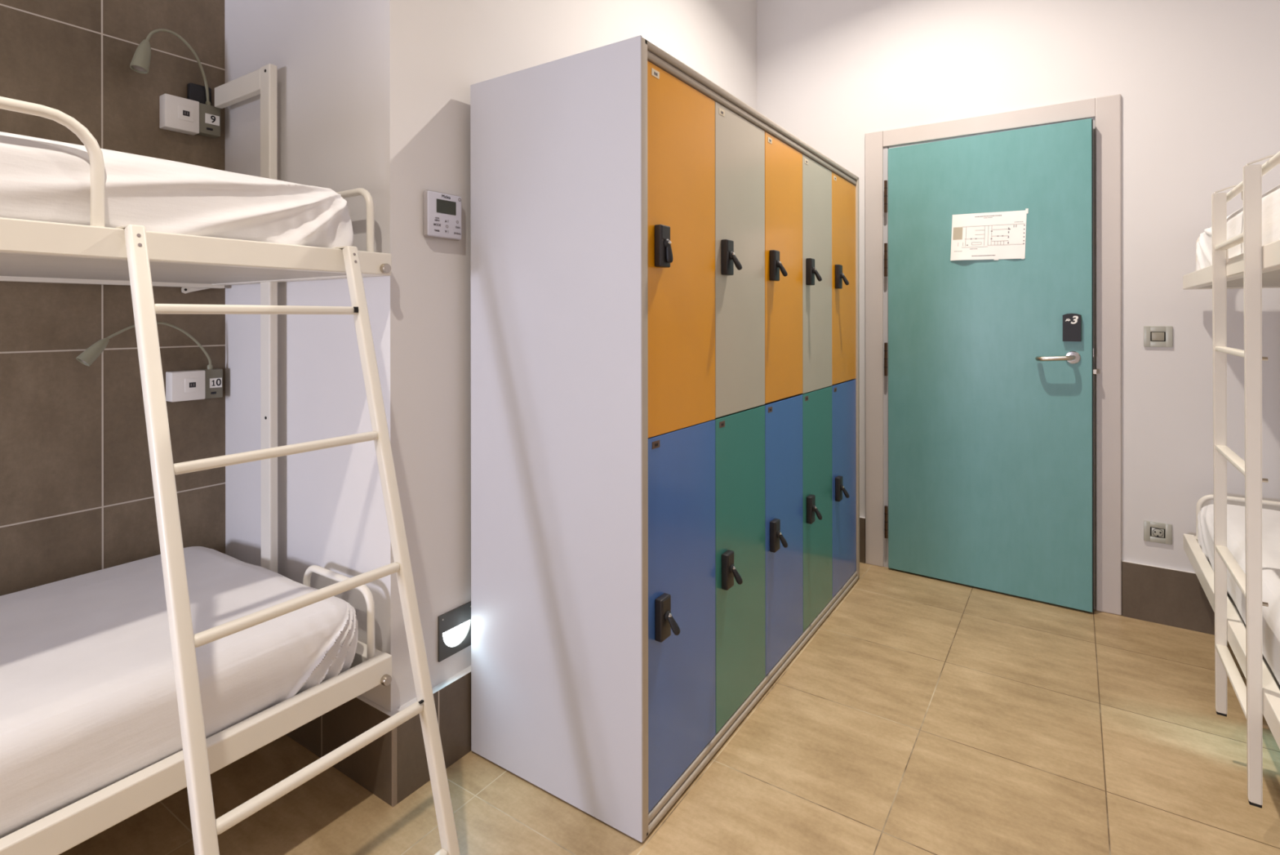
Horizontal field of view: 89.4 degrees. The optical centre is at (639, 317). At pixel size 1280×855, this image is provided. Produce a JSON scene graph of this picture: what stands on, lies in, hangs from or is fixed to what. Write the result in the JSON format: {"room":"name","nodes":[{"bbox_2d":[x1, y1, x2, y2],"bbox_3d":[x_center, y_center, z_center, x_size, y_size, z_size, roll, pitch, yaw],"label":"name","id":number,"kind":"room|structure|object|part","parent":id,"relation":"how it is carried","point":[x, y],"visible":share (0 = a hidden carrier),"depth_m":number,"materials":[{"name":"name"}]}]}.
{"room":"dormitory","nodes":[
{"label":"dormitory","id":0,"kind":"room"},
{"bbox_2d":[0,0,225,595],"bbox_3d":[-2.424,-0.327,0.635,0.100,3.100,3.761,0,0,34],"label":"wall","id":1,"kind":"structure","parent":0,"point":[77,495],"depth_m":1.84,"materials":[{"name":"brown tile"}]},
{"bbox_2d":[75,321,222,398],"bbox_3d":[-1.448,0.134,1.930,0.046,0.244,0.381,0,0,27],"label":"reading lamp","id":2,"kind":"object","parent":1,"relation":"attached to","point":[213,376],"visible":0.97,"depth_m":2.03,"materials":[{"name":"white metal"}]},
{"bbox_2d":[207,364,213,368],"bbox_3d":[-1.374,0.159,2.068,0.015,0.016,0.015,0,0,34],"label":"socket","id":3,"kind":"object","parent":2,"relation":"attached to","point":[209,366],"depth_m":2.06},
{"bbox_2d":[129,28,220,138],"bbox_3d":[-1.417,-0.725,1.980,0.051,0.288,0.256,0,0,22],"label":"reading lamp","id":4,"kind":"object","parent":1,"relation":"attached to","point":[209,115],"visible":0.99,"depth_m":2.03,"materials":[{"name":"white metal"}]},
{"bbox_2d":[159,93,199,135],"bbox_3d":[-1.422,-0.627,2.001,0.045,0.100,0.094,0,0,34],"label":"box","id":5,"kind":"object","parent":1,"relation":"attached to","point":[178,114],"visible":1,"depth_m":1.98,"materials":[{"name":"white plastic"}]},
{"bbox_2d":[165,369,204,401],"bbox_3d":[-1.411,0.211,2.013,0.049,0.090,0.092,0,0,34],"label":"box","id":6,"kind":"object","parent":1,"relation":"attached to","point":[180,385],"visible":1,"depth_m":1.99,"materials":[{"name":"white plastic"}]},
{"bbox_2d":[186,83,211,105],"bbox_3d":[-1.400,-0.706,2.057,0.022,0.062,0.064,0,0,34],"label":"plug","id":7,"kind":"object","parent":1,"relation":"attached to","point":[195,92],"visible":0.62,"depth_m":2.04,"materials":[{"name":"black plastic"}]},
{"bbox_2d":[285,694,395,805],"bbox_3d":[-0.992,1.110,1.873,0.900,0.224,0.012,0,0,34],"label":"baseboard","id":8,"kind":"structure","parent":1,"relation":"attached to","point":[370,766],"depth_m":1.70,"materials":[{"name":"tile"}]},
{"bbox_2d":[224,0,756,711],"bbox_3d":[-0.347,-0.330,2.947,0.980,3.100,2.492,0,0,34],"label":"wall","id":9,"kind":"structure","parent":0,"point":[374,95],"depth_m":1.79,"materials":[{"name":"paint"}]},
{"bbox_2d":[391,726,396,806],"bbox_3d":[-0.616,1.109,1.621,0.006,0.223,0.013,0,0,34],"label":"trim","id":10,"kind":"structure","parent":9,"relation":"attached to","point":[394,730],"depth_m":1.62,"materials":[{"name":"tile"}]},
{"bbox_2d":[391,665,471,804],"bbox_3d":[0.017,1.108,2.585,0.025,0.224,2.292,0,0,34],"label":"baseboard","id":11,"kind":"structure","parent":9,"relation":"attached to","point":[452,695],"depth_m":1.74,"materials":[{"name":"tile"}]},
{"bbox_2d":[422,189,461,240],"bbox_3d":[-0.537,-0.277,1.763,0.021,0.126,0.119,0,0,34],"label":"thermostat","id":12,"kind":"object","parent":9,"relation":"attached to","point":[442,211],"visible":1,"depth_m":1.75,"materials":[{"name":"white plastic"}]},
{"bbox_2d":[437,600,471,662],"bbox_3d":[-0.513,0.874,1.810,0.007,0.122,0.122,0,0,34],"label":"step light","id":13,"kind":"object","parent":9,"relation":"attached to","point":[454,626],"visible":0.92,"depth_m":1.80,"materials":[{"name":"grey metal"}]},
{"bbox_2d":[58,562,1279,854],"bbox_3d":[-0.210,1.270,0.625,3.787,0.100,6.203,0,0,34],"label":"floor","id":14,"kind":"structure","parent":0,"point":[923,714],"depth_m":1.74,"materials":[{"name":"beige tile"}]},
{"bbox_2d":[0,63,391,854],"bbox_3d":[-1.535,0.243,1.027,0.923,1.957,1.980,0,0,34],"label":"bunk bed","id":15,"kind":"object","parent":14,"relation":"on","point":[31,251],"visible":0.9,"depth_m":1.35,"materials":[{"name":"metal"}]},
{"bbox_3d":[-1.206,-0.250,0.749,0.019,0.203,0.944,0,0,34],"label":"guard rail","id":16,"kind":"part","parent":15,"relation":"part of","materials":[{"name":"white metal"}]},
{"bbox_3d":[-1.899,-0.119,1.270,0.032,0.051,1.980,0,0,34],"label":"rail","id":17,"kind":"part","parent":15,"relation":"part of","materials":[{"name":"white metal"}]},
{"bbox_2d":[0,131,353,248],"bbox_3d":[-1.556,-0.217,1.000,0.876,0.203,1.925,0,0,34],"label":"mattress","id":18,"kind":"object","parent":15,"relation":"on","point":[42,180],"visible":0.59,"depth_m":1.23,"materials":[{"name":"white fabric"}]},
{"bbox_2d":[0,546,358,838],"bbox_3d":[-1.542,0.774,1.025,0.869,0.203,1.904,0,0,34],"label":"mattress","id":19,"kind":"object","parent":15,"relation":"on","point":[88,697],"visible":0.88,"depth_m":1.33,"materials":[{"name":"white fabric"}]},
{"bbox_3d":[-1.177,-0.130,0.787,0.032,0.054,1.980,0,0,34],"label":"rail","id":20,"kind":"part","parent":15,"relation":"part of","materials":[{"name":"white metal"}]},
{"bbox_3d":[-1.176,0.864,0.787,0.032,0.058,1.980,0,0,34],"label":"rail","id":21,"kind":"part","parent":15,"relation":"part of","materials":[{"name":"white metal"}]},
{"bbox_3d":[-1.229,-0.701,1.991,0.290,0.062,0.024,0,0,34],"label":"post arm","id":22,"kind":"part","parent":15,"relation":"part of"},
{"bbox_3d":[-1.086,0.243,1.896,0.055,1.957,0.024,0,0,34],"label":"wall post","id":23,"kind":"part","parent":15,"relation":"part of","materials":[{"name":"white metal"}]},
{"bbox_3d":[-0.999,-0.129,1.835,0.836,0.051,0.040,0,0,34],"label":"rail","id":24,"kind":"part","parent":15,"relation":"part of","materials":[{"name":"white metal"}]},
{"bbox_3d":[-0.997,0.865,1.835,0.836,0.055,0.040,0,0,34],"label":"rail","id":25,"kind":"part","parent":15,"relation":"part of","materials":[{"name":"white metal"}]},
{"bbox_2d":[115,224,460,854],"bbox_3d":[-0.636,0.530,1.220,0.458,1.388,0.440,0,0,34],"label":"ladder","id":26,"kind":"object","parent":14,"relation":"on","point":[206,828],"visible":0.96,"depth_m":1.13,"materials":[{"name":"white metal"}]},
{"bbox_2d":[470,35,859,841],"bbox_3d":[0.293,0.283,2.408,0.619,1.874,1.838,0,0,34],"label":"lockers","id":27,"kind":"object","parent":14,"relation":"on","point":[665,275],"visible":1,"depth_m":1.71,"materials":[{"name":"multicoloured laminate"}]},
{"bbox_3d":[-0.231,0.281,1.664,0.576,1.867,0.018,0,0,34],"label":"panel","id":28,"kind":"part","parent":27,"relation":"part of","materials":[{"name":"grey laminate"}]},
{"bbox_3d":[0.070,-0.161,1.563,0.016,0.058,0.027,0,0,34],"label":"lock lever","id":29,"kind":"part","parent":27,"relation":"part of","materials":[{"name":"black"}]},
{"bbox_3d":[0.079,0.736,1.560,0.036,0.055,0.025,0,0,19],"label":"lock lever","id":30,"kind":"part","parent":27,"relation":"part of","materials":[{"name":"black"}]},
{"bbox_3d":[0.106,-0.162,1.680,0.018,0.894,0.352,0,0,34],"label":"door","id":31,"kind":"part","parent":27,"relation":"part of","materials":[{"name":"orange laminate"}]},
{"bbox_3d":[0.107,0.730,1.680,0.018,0.886,0.352,0,0,34],"label":"door","id":32,"kind":"part","parent":27,"relation":"part of","materials":[{"name":"blue laminate"}]},
{"bbox_3d":[0.274,-0.163,1.855,0.036,0.055,0.025,0,0,19],"label":"lock lever","id":33,"kind":"part","parent":27,"relation":"part of","materials":[{"name":"black"}]},
{"bbox_3d":[0.276,0.736,1.855,0.036,0.055,0.025,0,0,19],"label":"lock lever","id":34,"kind":"part","parent":27,"relation":"part of","materials":[{"name":"black"}]},
{"bbox_3d":[0.305,0.730,1.975,0.018,0.886,0.352,0,0,34],"label":"door","id":35,"kind":"part","parent":27,"relation":"part of","materials":[{"name":"green laminate"}]},
{"bbox_3d":[0.303,-0.163,1.975,0.018,0.892,0.352,0,0,34],"label":"door","id":36,"kind":"part","parent":27,"relation":"part of","materials":[{"name":"grey laminate"}]},
{"bbox_3d":[0.503,0.280,2.267,0.028,1.870,1.837,0,0,34],"label":"frame","id":37,"kind":"part","parent":27,"relation":"part of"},
{"bbox_3d":[0.473,0.735,2.150,0.036,0.055,0.025,0,0,19],"label":"lock lever","id":38,"kind":"part","parent":27,"relation":"part of","materials":[{"name":"black"}]},
{"bbox_3d":[0.471,-0.163,2.150,0.036,0.055,0.025,0,0,19],"label":"lock lever","id":39,"kind":"part","parent":27,"relation":"part of","materials":[{"name":"black"}]},
{"bbox_3d":[0.502,0.730,2.269,0.018,0.886,0.352,0,0,34],"label":"door","id":40,"kind":"part","parent":27,"relation":"part of","materials":[{"name":"blue laminate"}]},
{"bbox_3d":[0.500,-0.164,2.269,0.018,0.890,0.352,0,0,34],"label":"door","id":41,"kind":"part","parent":27,"relation":"part of","materials":[{"name":"orange laminate"}]},
{"bbox_3d":[0.699,0.729,2.564,0.018,0.886,0.352,0,0,34],"label":"door","id":42,"kind":"part","parent":27,"relation":"part of","materials":[{"name":"green laminate"}]},
{"bbox_3d":[0.670,0.735,2.444,0.036,0.055,0.025,0,0,19],"label":"lock lever","id":43,"kind":"part","parent":27,"relation":"part of","materials":[{"name":"black plastic"}]},
{"bbox_3d":[0.698,-0.163,2.564,0.018,0.893,0.352,0,0,34],"label":"door","id":44,"kind":"part","parent":27,"relation":"part of","materials":[{"name":"grey laminate"}]},
{"bbox_3d":[0.669,-0.163,2.444,0.036,0.055,0.025,0,0,19],"label":"lock lever","id":45,"kind":"part","parent":27,"relation":"part of","materials":[{"name":"black"}]},
{"bbox_3d":[0.896,0.729,2.859,0.018,0.886,0.352,0,0,34],"label":"door","id":46,"kind":"part","parent":27,"relation":"part of","materials":[{"name":"blue laminate"}]},
{"bbox_3d":[0.895,-0.164,2.859,0.018,0.891,0.352,0,0,34],"label":"door","id":47,"kind":"part","parent":27,"relation":"part of","materials":[{"name":"orange laminate"}]},
{"bbox_3d":[0.866,-0.164,2.739,0.036,0.055,0.025,0,0,19],"label":"lock lever","id":48,"kind":"part","parent":27,"relation":"part of","materials":[{"name":"black"}]},
{"bbox_3d":[0.867,0.735,2.739,0.036,0.055,0.025,0,0,19],"label":"lock lever","id":49,"kind":"part","parent":27,"relation":"part of","materials":[{"name":"black plastic"}]},
{"bbox_2d":[756,0,1279,614],"bbox_3d":[1.822,-0.332,2.875,2.707,3.100,0.200,0,0,34],"label":"wall","id":50,"kind":"structure","parent":0,"point":[1197,82],"depth_m":2.62,"materials":[{"name":"paint"}]},
{"bbox_2d":[859,516,865,563],"bbox_3d":[0.888,1.107,3.372,0.558,0.224,0.014,0,0,34],"label":"baseboard","id":51,"kind":"structure","parent":50,"relation":"attached to","point":[862,519],"depth_m":3.22,"materials":[{"name":"tile"}]},
{"bbox_2d":[884,118,1097,612],"bbox_3d":[1.519,0.196,2.882,0.843,2.026,0.104,0,0,36],"label":"door","id":52,"kind":"structure","parent":50,"relation":"in","point":[991,371],"depth_m":2.87,"materials":[{"name":"teal paint"}]},
{"bbox_2d":[950,208,1028,260],"bbox_3d":[1.543,-0.361,2.870,0.307,0.218,0.014,0,0,36],"label":"sheet","id":53,"kind":"object","parent":52,"relation":"attached to","point":[996,236],"visible":1,"depth_m":2.87,"materials":[{"name":"paper"}]},
{"bbox_3d":[1.729,0.170,2.697,0.141,0.027,0.057,0,0,34],"label":"lever handle","id":54,"kind":"part","parent":52,"relation":"part of","materials":[{"name":"metal"}]},
{"bbox_2d":[865,93,1121,614],"bbox_3d":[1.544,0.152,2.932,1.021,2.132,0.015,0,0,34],"label":"trim","id":55,"kind":"structure","parent":50,"relation":"attached to","point":[1106,110],"depth_m":2.69,"materials":[{"name":"grey wood"}]},
{"bbox_2d":[1143,520,1172,544],"bbox_3d":[2.068,0.858,2.586,0.088,0.080,0.008,0,0,34],"label":"wall socket","id":56,"kind":"object","parent":50,"relation":"attached to","point":[1153,531],"visible":1,"depth_m":2.58,"materials":[{"name":"plastic"}]},
{"bbox_2d":[1143,325,1173,346],"bbox_3d":[2.068,0.076,2.584,0.090,0.083,0.010,0,0,34],"label":"light switch","id":57,"kind":"object","parent":50,"relation":"attached to","point":[1153,335],"visible":1,"depth_m":2.58,"materials":[{"name":"plastic"}]},
{"bbox_2d":[1121,560,1214,635],"bbox_3d":[2.431,1.105,2.341,1.104,0.224,0.014,0,0,34],"label":"baseboard","id":58,"kind":"structure","parent":50,"relation":"attached to","point":[1171,597],"depth_m":2.56,"materials":[{"name":"tile"}]},
{"bbox_3d":[1.320,-0.332,-0.400,0.100,3.100,6.203,0,0,34],"label":"wall","id":59,"kind":"structure","parent":0,"visible":0},
{"bbox_2d":[1182,151,1279,748],"bbox_3d":[1.915,0.271,1.420,0.900,1.253,1.980,0,0,34],"label":"bunk bed","id":60,"kind":"object","parent":59,"relation":"attached to","point":[1202,278],"visible":0.44,"depth_m":1.76,"materials":[{"name":"white metal"}]},
{"bbox_3d":[1.554,-0.134,1.661,0.032,0.054,1.980,0,0,34],"label":"rail","id":61,"kind":"part","parent":60,"relation":"part of","materials":[{"name":"white metal"}]},
{"bbox_3d":[1.555,0.860,1.661,0.032,0.058,1.980,0,0,34],"label":"rail","id":62,"kind":"part","parent":60,"relation":"part of","materials":[{"name":"white metal"}]},
{"bbox_2d":[1195,184,1279,270],"bbox_3d":[1.897,-0.230,1.389,0.868,0.212,1.922,0,0,34],"label":"mattress","id":63,"kind":"object","parent":60,"relation":"on","point":[1271,198],"visible":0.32,"depth_m":1.78,"materials":[{"name":"white fabric"}]},
{"bbox_3d":[2.454,-0.134,2.227,0.836,0.051,0.040,0,0,34],"label":"rail","id":64,"kind":"part","parent":60,"relation":"part of","materials":[{"name":"white metal"}]},
{"bbox_2d":[1197,503,1279,684],"bbox_3d":[1.901,0.769,1.389,0.864,0.202,1.924,0,0,34],"label":"mattress","id":65,"kind":"object","parent":60,"relation":"on","point":[1236,534],"visible":0.62,"depth_m":1.87,"materials":[{"name":"white fabric"}]},
{"bbox_2d":[1211,154,1275,807],"bbox_3d":[1.508,0.367,1.617,0.065,1.459,0.413,0,0,34],"label":"ladder","id":66,"kind":"object","parent":60,"relation":"attached to","point":[1250,697],"visible":1,"depth_m":1.46,"materials":[{"name":"white metal"}]},
{"bbox_3d":[1.529,-0.254,1.620,0.019,0.203,0.944,0,0,34],"label":"guard rail","id":67,"kind":"part","parent":60,"relation":"part of","materials":[{"name":"white metal"}]}
]}

